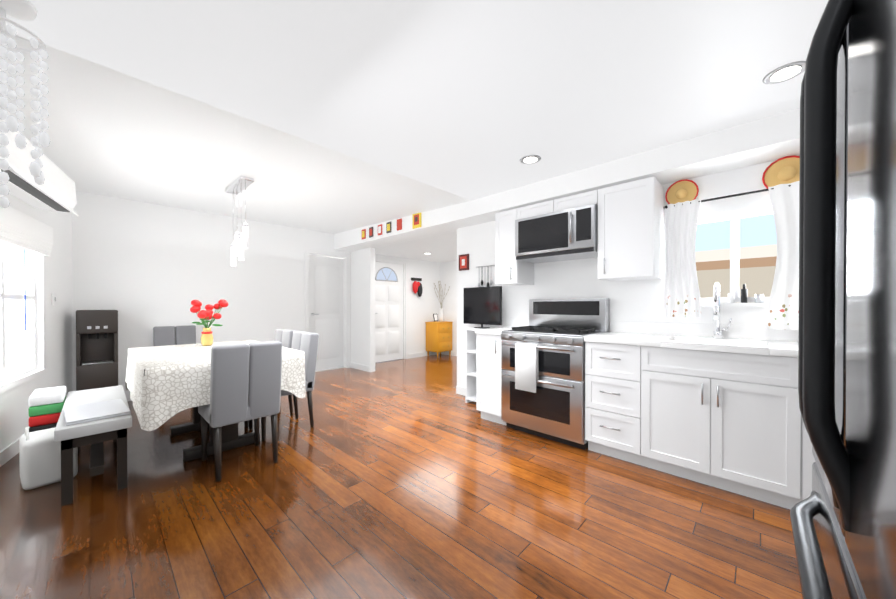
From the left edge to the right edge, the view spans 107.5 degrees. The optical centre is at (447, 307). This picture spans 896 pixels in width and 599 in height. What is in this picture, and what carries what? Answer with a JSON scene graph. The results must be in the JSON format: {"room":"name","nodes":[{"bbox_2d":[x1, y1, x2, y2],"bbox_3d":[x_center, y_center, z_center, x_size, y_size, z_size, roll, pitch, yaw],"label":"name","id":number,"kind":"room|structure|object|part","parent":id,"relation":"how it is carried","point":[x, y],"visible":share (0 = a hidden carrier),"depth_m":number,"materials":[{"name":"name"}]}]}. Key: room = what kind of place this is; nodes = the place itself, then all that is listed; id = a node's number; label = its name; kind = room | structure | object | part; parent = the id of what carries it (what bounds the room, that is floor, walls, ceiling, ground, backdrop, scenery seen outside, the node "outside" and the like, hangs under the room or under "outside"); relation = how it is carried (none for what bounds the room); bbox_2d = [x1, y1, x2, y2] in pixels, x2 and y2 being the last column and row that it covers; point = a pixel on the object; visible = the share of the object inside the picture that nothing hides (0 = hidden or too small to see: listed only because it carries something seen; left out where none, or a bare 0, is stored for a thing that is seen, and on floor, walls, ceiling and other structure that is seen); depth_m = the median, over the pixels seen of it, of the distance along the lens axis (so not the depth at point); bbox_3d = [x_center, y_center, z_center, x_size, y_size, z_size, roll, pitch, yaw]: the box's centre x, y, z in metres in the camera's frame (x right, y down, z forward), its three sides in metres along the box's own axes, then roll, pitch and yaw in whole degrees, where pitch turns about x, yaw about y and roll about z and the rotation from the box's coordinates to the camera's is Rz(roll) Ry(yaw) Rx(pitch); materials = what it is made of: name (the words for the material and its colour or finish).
{"room":"kitchen","nodes":[
{"label":"kitchen","id":0,"kind":"room"},
{"bbox_2d":[0,193,72,450],"bbox_3d":[-2.131,-0.156,0.773,0.100,2.600,7.200,0,0,-36],"label":"wall","id":1,"kind":"structure","parent":0,"point":[14,415],"depth_m":3.13,"materials":[{"name":"white paint"}]},
{"bbox_2d":[0,438,19,466],"bbox_3d":[-2.137,1.093,0.888,0.014,0.100,6.780,0,0,-36],"label":"baseboard","id":2,"kind":"structure","parent":1,"relation":"attached to","point":[9,452],"depth_m":2.44,"materials":[{"name":"white"}]},
{"bbox_2d":[0,206,52,392],"bbox_3d":[-3.319,-0.061,2.482,0.143,1.330,1.260,0,0,-36],"label":"window","id":3,"kind":"structure","parent":1,"relation":"in","point":[31,236],"depth_m":2.70,"materials":[{"name":"white"}]},
{"bbox_2d":[0,119,78,215],"bbox_3d":[-3.101,-0.995,2.413,0.266,0.342,1.300,0,0,-36],"label":"air conditioner unit","id":4,"kind":"object","parent":1,"relation":"attached to","point":[55,191],"visible":0.81,"depth_m":2.46,"materials":[{"name":"white plastic"}]},
{"bbox_2d":[52,293,55,304],"bbox_3d":[-3.815,-0.080,3.184,0.015,0.120,0.080,0,0,-36],"label":"switch plate","id":5,"kind":"object","parent":1,"relation":"attached to","point":[53,298],"visible":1,"depth_m":3.17,"materials":[{"name":"white plastic"}]},
{"bbox_2d":[4,191,439,392],"bbox_3d":[-2.340,-0.185,5.627,0.100,2.600,6.350,0,0,43],"label":"wall","id":6,"kind":"structure","parent":0,"point":[143,268],"depth_m":4.32,"materials":[{"name":"white paint"}]},
{"bbox_2d":[125,249,349,400],"bbox_3d":[-2.975,0.075,4.867,0.017,2.090,3.408,0,0,43],"label":"door frame","id":7,"kind":"structure","parent":6,"relation":"attached to","point":[307,251],"depth_m":5.93,"materials":[{"name":"white wood"}]},
{"bbox_2d":[309,255,343,370],"bbox_3d":[-2.161,0.099,5.882,0.150,2.010,0.720,0,0,43],"label":"hall door","id":8,"kind":"structure","parent":6,"relation":"in","point":[326,299],"depth_m":5.87,"materials":[{"name":"white wood"}]},
{"bbox_2d":[375,260,404,362],"bbox_3d":[-1.267,0.080,6.754,0.112,2.058,0.916,0,0,43],"label":"front door","id":9,"kind":"structure","parent":6,"relation":"in","point":[389,310],"depth_m":6.79,"materials":[{"name":"white wood"}]},
{"bbox_2d":[375,256,439,358],"bbox_3d":[-0.975,0.047,6.988,0.017,2.120,2.220,0,0,43],"label":"door frame","id":10,"kind":"structure","parent":6,"relation":"attached to","point":[407,356],"depth_m":7.06,"materials":[{"name":"white wood"}]},
{"bbox_2d":[411,278,422,296],"bbox_3d":[-0.663,-0.444,7.240,0.120,0.421,0.300,0,0,43],"label":"coat hooks","id":11,"kind":"object","parent":6,"relation":"attached to","point":[417,288],"visible":1,"depth_m":7.21,"materials":[{"name":"black wood"}]},
{"bbox_2d":[0,354,802,598],"bbox_3d":[-0.915,1.158,3.501,8.700,0.060,7.900,0,0,43],"label":"floor","id":12,"kind":"structure","parent":0,"point":[416,478],"depth_m":1.77,"materials":[{"name":"brown wood"}]},
{"bbox_2d":[19,427,77,489],"bbox_3d":[-2.659,0.952,2.189,0.300,0.366,0.230,0,0,35],"label":"tote bag","id":13,"kind":"object","parent":12,"relation":"on","point":[40,457],"visible":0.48,"depth_m":2.08,"materials":[{"name":"white fabric"}]},
{"bbox_2d":[28,386,66,431],"bbox_3d":[-3.019,0.882,2.485,0.330,0.503,0.162,0,0,43],"label":"folded towels","id":14,"kind":"object","parent":13,"relation":"on","point":[46,405],"visible":0.33,"depth_m":2.38,"materials":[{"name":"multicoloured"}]},
{"bbox_2d":[54,385,131,505],"bbox_3d":[-2.511,0.907,2.346,1.200,0.455,0.312,0,0,43],"label":"bench","id":15,"kind":"object","parent":12,"relation":"on","point":[96,434],"visible":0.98,"depth_m":2.01,"materials":[{"name":"grey"}]},
{"bbox_2d":[64,399,130,425],"bbox_3d":[-2.276,0.668,2.128,0.440,0.022,0.270,0,0,39],"label":"laptop","id":16,"kind":"object","parent":15,"relation":"on","point":[79,414],"visible":1,"depth_m":2.08,"materials":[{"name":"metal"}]},
{"bbox_2d":[76,310,117,390],"bbox_3d":[-3.871,0.577,3.632,0.334,1.100,0.310,0,0,43],"label":"water dispenser","id":17,"kind":"object","parent":12,"relation":"on","point":[96,348],"visible":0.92,"depth_m":3.56,"materials":[{"name":"grey plastic"}]},
{"bbox_2d":[153,325,195,345],"bbox_3d":[-3.356,0.680,4.082,0.513,0.891,0.420,0,0,43],"label":"chair","id":18,"kind":"object","parent":12,"relation":"on","point":[171,335],"visible":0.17,"depth_m":4.18,"materials":[{"name":"grey fabric"}]},
{"bbox_2d":[125,340,305,461],"bbox_3d":[-2.036,0.750,2.852,1.476,0.764,1.056,0,0,43],"label":"dining table","id":19,"kind":"object","parent":12,"relation":"on","point":[163,384],"visible":0.6,"depth_m":2.26,"materials":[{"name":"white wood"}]},
{"bbox_3d":[-2.035,0.752,2.850,1.400,0.760,0.980,0,0,43],"label":"frame","id":20,"kind":"part","parent":19,"relation":"part of","materials":[{"name":"black wood"}]},
{"bbox_2d":[190,299,227,345],"bbox_3d":[-2.290,0.141,3.158,0.224,0.445,0.304,0,0,43],"label":"vase","id":21,"kind":"object","parent":19,"relation":"on","point":[207,332],"visible":1,"depth_m":3.12,"materials":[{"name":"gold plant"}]},
{"bbox_2d":[198,341,281,481],"bbox_3d":[-1.526,0.690,2.411,0.513,0.891,0.420,0,0,43],"label":"chair","id":22,"kind":"object","parent":12,"relation":"on","point":[245,382],"visible":0.92,"depth_m":2.24,"materials":[{"name":"grey fabric"}]},
{"bbox_2d":[244,329,293,426],"bbox_3d":[-1.895,0.684,3.407,0.420,0.891,0.513,0,0,43],"label":"chair","id":23,"kind":"object","parent":12,"relation":"on","point":[284,337],"visible":0.27,"depth_m":3.43,"materials":[{"name":"grey fabric"}]},
{"bbox_2d":[249,331,318,440],"bbox_3d":[-1.545,0.686,3.077,0.420,0.891,0.513,0,0,43],"label":"chair","id":24,"kind":"object","parent":12,"relation":"on","point":[306,343],"visible":0.5,"depth_m":3.07,"materials":[{"name":"grey fabric"}]},
{"bbox_2d":[315,366,344,371],"bbox_3d":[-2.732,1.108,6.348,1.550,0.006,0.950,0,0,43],"label":"baseboard","id":25,"kind":"structure","parent":12,"relation":"on","point":[331,369],"depth_m":5.97,"materials":[{"name":"white wood"}]},
{"bbox_2d":[425,321,452,357],"bbox_3d":[-0.190,0.715,7.484,0.427,0.780,0.495,0,0,43],"label":"dresser","id":26,"kind":"object","parent":12,"relation":"on","point":[438,336],"visible":1,"depth_m":7.33,"materials":[{"name":"orange"}]},
{"bbox_2d":[433,314,437,321],"bbox_3d":[-0.287,0.229,7.370,0.078,0.182,0.120,0,0,43],"label":"framed picture","id":27,"kind":"object","parent":26,"relation":"on","point":[435,316],"visible":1,"depth_m":7.35,"materials":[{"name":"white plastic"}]},
{"bbox_2d":[434,281,449,321],"bbox_3d":[-0.163,-0.154,7.591,0.336,0.952,0.265,0,0,43],"label":"vase","id":28,"kind":"object","parent":26,"relation":"on","point":[441,316],"visible":1,"depth_m":7.57,"materials":[{"name":"white ceramic"}]},
{"bbox_2d":[464,286,501,402],"bbox_3d":[0.410,0.443,3.853,0.540,1.365,0.236,0,0,43],"label":"tv stand","id":29,"kind":"object","parent":12,"relation":"on","point":[482,305],"visible":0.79,"depth_m":3.87,"materials":[{"name":"white wood"}]},
{"bbox_2d":[475,328,494,420],"bbox_3d":[0.595,0.678,3.402,0.309,0.900,0.639,0,0,43],"label":"base cabinet","id":30,"kind":"object","parent":12,"relation":"on","point":[483,336],"depth_m":3.24,"materials":[{"name":"white wood"}]},
{"bbox_2d":[491,328,590,447],"bbox_3d":[0.963,0.680,3.055,0.821,0.900,0.639,0,0,43],"label":"oven","id":31,"kind":"object","parent":12,"relation":"on","point":[535,375],"depth_m":2.78,"materials":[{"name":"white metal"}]},
{"bbox_2d":[515,343,538,392],"bbox_3d":[0.675,0.510,2.822,0.200,0.403,0.044,0,0,43],"label":"towel","id":32,"kind":"object","parent":31,"relation":"hanging from","point":[526,355],"depth_m":2.80,"materials":[{"name":"white fabric"}]},
{"bbox_2d":[507,328,586,335],"bbox_3d":[0.962,0.213,3.008,0.696,0.005,0.426,0,0,43],"label":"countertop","id":33,"kind":"structure","parent":31,"relation":"on","point":[570,331],"depth_m":2.88,"materials":[{"name":"black metal"}]},
{"bbox_2d":[501,298,608,449],"bbox_3d":[0.962,0.523,3.010,0.756,1.215,0.686,0,0,43],"label":"stove","id":34,"kind":"object","parent":31,"relation":"in","point":[544,374],"depth_m":2.80,"materials":[{"name":"silver metal"}]},
{"bbox_2d":[579,332,654,463],"bbox_3d":[1.424,0.683,2.621,0.444,0.900,0.639,0,0,43],"label":"base cabinet","id":35,"kind":"object","parent":12,"relation":"on","point":[606,359],"depth_m":2.46,"materials":[{"name":"white wood"}]},
{"bbox_2d":[635,332,782,506],"bbox_3d":[1.845,0.685,2.224,0.825,0.900,0.639,0,0,43],"label":"base cabinet","id":36,"kind":"object","parent":12,"relation":"on","point":[716,405],"depth_m":2.04,"materials":[{"name":"white wood"}]},
{"bbox_2d":[713,283,731,337],"bbox_3d":[1.954,0.024,2.342,0.107,0.401,0.222,0,0,43],"label":"faucet","id":37,"kind":"object","parent":36,"relation":"on","point":[716,309],"depth_m":2.37,"materials":[{"name":"silver metal"}]},
{"bbox_2d":[779,340,815,509],"bbox_3d":[2.362,0.688,1.736,0.824,0.900,0.639,0,0,43],"label":"base cabinet","id":38,"kind":"object","parent":12,"relation":"on","point":[798,458],"depth_m":1.79,"materials":[{"name":"white wood"}]},
{"bbox_2d":[790,0,895,598],"bbox_3d":[0.943,0.257,0.300,0.851,1.780,0.900,0,0,43],"label":"refrigerator","id":39,"kind":"object","parent":12,"relation":"on","point":[843,518],"visible":1,"depth_m":0.53,"materials":[{"name":"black metal"}]},
{"bbox_2d":[0,0,827,233],"bbox_3d":[-1.211,-1.304,2.006,6.700,0.220,5.340,0,0,43],"label":"ceiling","id":40,"kind":"structure","parent":0,"point":[332,116],"depth_m":1.82,"materials":[{"name":"white paint"}]},
{"bbox_2d":[0,0,49,207],"bbox_3d":[-1.709,-0.786,1.263,0.224,0.806,0.229,0,0,43],"label":"crystal chandelier","id":41,"kind":"object","parent":40,"relation":"hanging from","point":[25,10],"visible":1,"depth_m":1.27,"materials":[{"name":"white"}]},
{"bbox_2d":[225,175,253,266],"bbox_3d":[-2.098,-0.843,3.299,0.560,0.823,0.110,0,0,43],"label":"pendant light","id":42,"kind":"object","parent":40,"relation":"hanging from","point":[239,184],"visible":0.98,"depth_m":3.23,"materials":[{"name":"white glass"}]},
{"bbox_2d":[520,155,540,163],"bbox_3d":[0.666,-1.194,2.656,0.170,0.005,0.170,0,0,43],"label":"recessed light","id":43,"kind":"object","parent":40,"relation":"in","point":[530,159],"visible":1,"depth_m":2.64,"materials":[{"name":"grey plastic"}]},
{"bbox_2d":[334,108,799,251],"bbox_3d":[0.439,-1.209,3.755,6.498,0.370,0.328,0,0,43],"label":"soffit","id":44,"kind":"structure","parent":40,"relation":"attached to","point":[768,139],"depth_m":2.59,"materials":[{"name":"white paint"}]},
{"bbox_2d":[362,229,365,238],"bbox_3d":[-1.333,-1.157,5.187,0.100,0.150,0.015,0,0,43],"label":"framed picture","id":45,"kind":"object","parent":44,"relation":"attached to","point":[364,230],"depth_m":5.16,"materials":[{"name":"red"}]},
{"bbox_2d":[369,227,372,237],"bbox_3d":[-1.180,-1.156,5.043,0.100,0.150,0.015,0,0,43],"label":"framed picture","id":46,"kind":"object","parent":44,"relation":"attached to","point":[371,228],"depth_m":5.03,"materials":[{"name":"red"}]},
{"bbox_2d":[378,224,381,234],"bbox_3d":[-1.012,-1.155,4.886,0.100,0.150,0.015,0,0,43],"label":"framed picture","id":47,"kind":"object","parent":44,"relation":"attached to","point":[379,226],"depth_m":4.87,"materials":[{"name":"red"}]},
{"bbox_2d":[386,222,390,232],"bbox_3d":[-0.852,-1.154,4.735,0.100,0.150,0.015,0,0,43],"label":"framed picture","id":48,"kind":"object","parent":44,"relation":"attached to","point":[388,225],"depth_m":4.73,"materials":[{"name":"yellow"}]},
{"bbox_2d":[397,219,401,230],"bbox_3d":[-0.678,-1.154,4.570,0.100,0.150,0.015,0,0,43],"label":"framed picture","id":49,"kind":"object","parent":44,"relation":"attached to","point":[399,222],"depth_m":4.55,"materials":[{"name":"red paper"}]},
{"bbox_2d":[412,212,420,228],"bbox_3d":[-0.410,-1.157,4.315,0.160,0.220,0.019,0,0,43],"label":"framed picture","id":50,"kind":"object","parent":44,"relation":"attached to","point":[416,220],"depth_m":4.31,"materials":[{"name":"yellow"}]},
{"bbox_2d":[762,61,805,83],"bbox_3d":[1.713,-1.188,1.669,0.170,0.005,0.170,0,0,43],"label":"recessed light","id":51,"kind":"object","parent":40,"relation":"in","point":[786,72],"visible":0.98,"depth_m":1.66,"materials":[{"name":"grey"}]},
{"bbox_2d":[375,231,456,262],"bbox_3d":[-0.005,-1.107,6.093,2.650,0.100,2.260,0,0,43],"label":"ceiling","id":52,"kind":"structure","parent":0,"point":[441,248],"depth_m":5.98,"materials":[{"name":"white paint"}]},
{"bbox_2d":[440,261,456,351],"bbox_3d":[0.841,-0.192,6.923,2.750,2.600,0.100,0,0,43],"label":"wall","id":53,"kind":"structure","parent":0,"point":[448,274],"depth_m":7.58,"materials":[{"name":"white paint"}]},
{"bbox_2d":[441,351,456,355],"bbox_3d":[0.765,1.058,6.922,2.648,0.100,0.014,0,0,43],"label":"baseboard","id":54,"kind":"structure","parent":53,"relation":"attached to","point":[453,353],"depth_m":7.56,"materials":[{"name":"white wood"}]},
{"bbox_2d":[350,155,799,386],"bbox_3d":[0.623,-0.174,3.885,6.600,2.600,0.100,0,0,43],"label":"wall","id":55,"kind":"structure","parent":0,"point":[637,300],"depth_m":3.31,"materials":[{"name":"white paint"}]},
{"bbox_2d":[350,362,369,371],"bbox_3d":[-1.569,1.064,5.876,0.609,0.100,0.018,0,0,43],"label":"baseboard","id":56,"kind":"structure","parent":55,"relation":"attached to","point":[352,365],"depth_m":5.87,"materials":[{"name":"white wood"}]},
{"bbox_2d":[456,386,464,395],"bbox_3d":[0.383,1.075,4.038,0.749,0.100,0.014,0,0,43],"label":"baseboard","id":57,"kind":"structure","parent":55,"relation":"attached to","point":[459,389],"depth_m":4.24,"materials":[{"name":"white"}]},
{"bbox_2d":[459,254,468,270],"bbox_3d":[0.202,-0.576,4.194,0.160,0.200,0.020,0,0,43],"label":"picture frame","id":58,"kind":"object","parent":55,"relation":"attached to","point":[463,261],"visible":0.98,"depth_m":4.18,"materials":[{"name":"red"}]},
{"bbox_2d":[476,265,494,286],"bbox_3d":[0.451,-0.353,3.949,0.260,0.295,0.035,0,0,43],"label":"utensil rail","id":59,"kind":"object","parent":55,"relation":"attached to","point":[482,280],"visible":0.88,"depth_m":3.93,"materials":[{"name":"silver metal"}]},
{"bbox_2d":[495,210,533,285],"bbox_3d":[0.709,-0.617,3.489,0.265,0.750,0.346,0,0,43],"label":"upper cabinet","id":60,"kind":"object","parent":55,"relation":"attached to","point":[508,272],"depth_m":3.39,"materials":[{"name":"white wood"}]},
{"bbox_2d":[511,189,598,263],"bbox_3d":[1.067,-0.730,3.114,0.756,0.520,0.399,0,0,43],"label":"upper cabinet","id":61,"kind":"object","parent":55,"relation":"attached to","point":[565,228],"depth_m":2.96,"materials":[{"name":"white"}]},
{"bbox_2d":[515,204,597,262],"bbox_3d":[1.053,-0.667,3.099,0.756,0.395,0.440,0,0,43],"label":"microwave","id":62,"kind":"object","parent":61,"relation":"in","point":[570,233],"depth_m":2.95,"materials":[{"name":"silver metal"}]},
{"bbox_2d":[595,176,663,280],"bbox_3d":[1.515,-0.613,2.729,0.410,0.750,0.346,0,0,43],"label":"upper cabinet","id":63,"kind":"object","parent":55,"relation":"attached to","point":[631,214],"depth_m":2.60,"materials":[{"name":"white wood"}]},
{"bbox_2d":[507,318,798,339],"bbox_3d":[1.785,0.172,2.707,3.000,0.100,0.015,0,0,43],"label":"backsplash","id":64,"kind":"structure","parent":55,"relation":"attached to","point":[749,332],"depth_m":2.55,"materials":[{"name":"white tile"}]},
{"bbox_2d":[665,179,698,203],"bbox_3d":[1.838,-0.902,2.589,0.220,0.220,0.096,0,0,43],"label":"sombrero","id":65,"kind":"object","parent":55,"relation":"attached to","point":[684,190],"visible":0.85,"depth_m":2.58,"materials":[{"name":"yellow wicker"}]},
{"bbox_2d":[664,181,799,329],"bbox_3d":[2.142,-0.340,2.360,0.994,0.968,0.184,0,0,43],"label":"kitchen window","id":66,"kind":"structure","parent":55,"relation":"in","point":[682,298],"depth_m":2.43,"materials":[{"name":"white fabric"}]},
{"bbox_2d":[664,199,700,316],"bbox_3d":[1.826,-0.374,2.561,0.235,0.895,0.044,0,0,43],"label":"curtain","id":67,"kind":"object","parent":66,"relation":"hanging from","point":[682,298],"depth_m":2.57,"materials":[{"name":"white fabric"}]},
{"bbox_3d":[2.122,-0.805,2.336,0.994,0.036,0.084,0,0,43],"label":"curtain rod","id":68,"kind":"part","parent":66,"relation":"part of","materials":[{"name":"black plastic"}]},
{"bbox_3d":[2.121,-0.355,2.433,0.830,0.698,0.105,0,0,43],"label":"frame","id":69,"kind":"part","parent":66,"relation":"part of","materials":[{"name":"white"}]},
{"bbox_2d":[767,181,799,329],"bbox_3d":[2.304,-0.337,2.110,0.360,0.965,0.044,0,0,43],"label":"curtain","id":70,"kind":"object","parent":66,"relation":"hanging from","point":[783,306],"depth_m":2.17,"materials":[{"name":"white fabric"}]},
{"bbox_2d":[762,155,799,188],"bbox_3d":[2.260,-0.895,2.191,0.240,0.240,0.096,0,0,43],"label":"sombrero","id":71,"kind":"object","parent":55,"relation":"attached to","point":[785,170],"visible":0.54,"depth_m":2.21,"materials":[{"name":"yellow wicker"}]},
{"label":"outside","id":72,"kind":"structure","parent":0,"visible":0},
{"bbox_2d":[695,214,776,302],"bbox_3d":[2.916,-0.470,3.109,5.200,3.600,0.001,0,0,43],"label":"window","id":73,"kind":"structure","parent":72,"point":[757,249],"depth_m":3.18,"materials":[{"name":"clear glass"}]}
]}

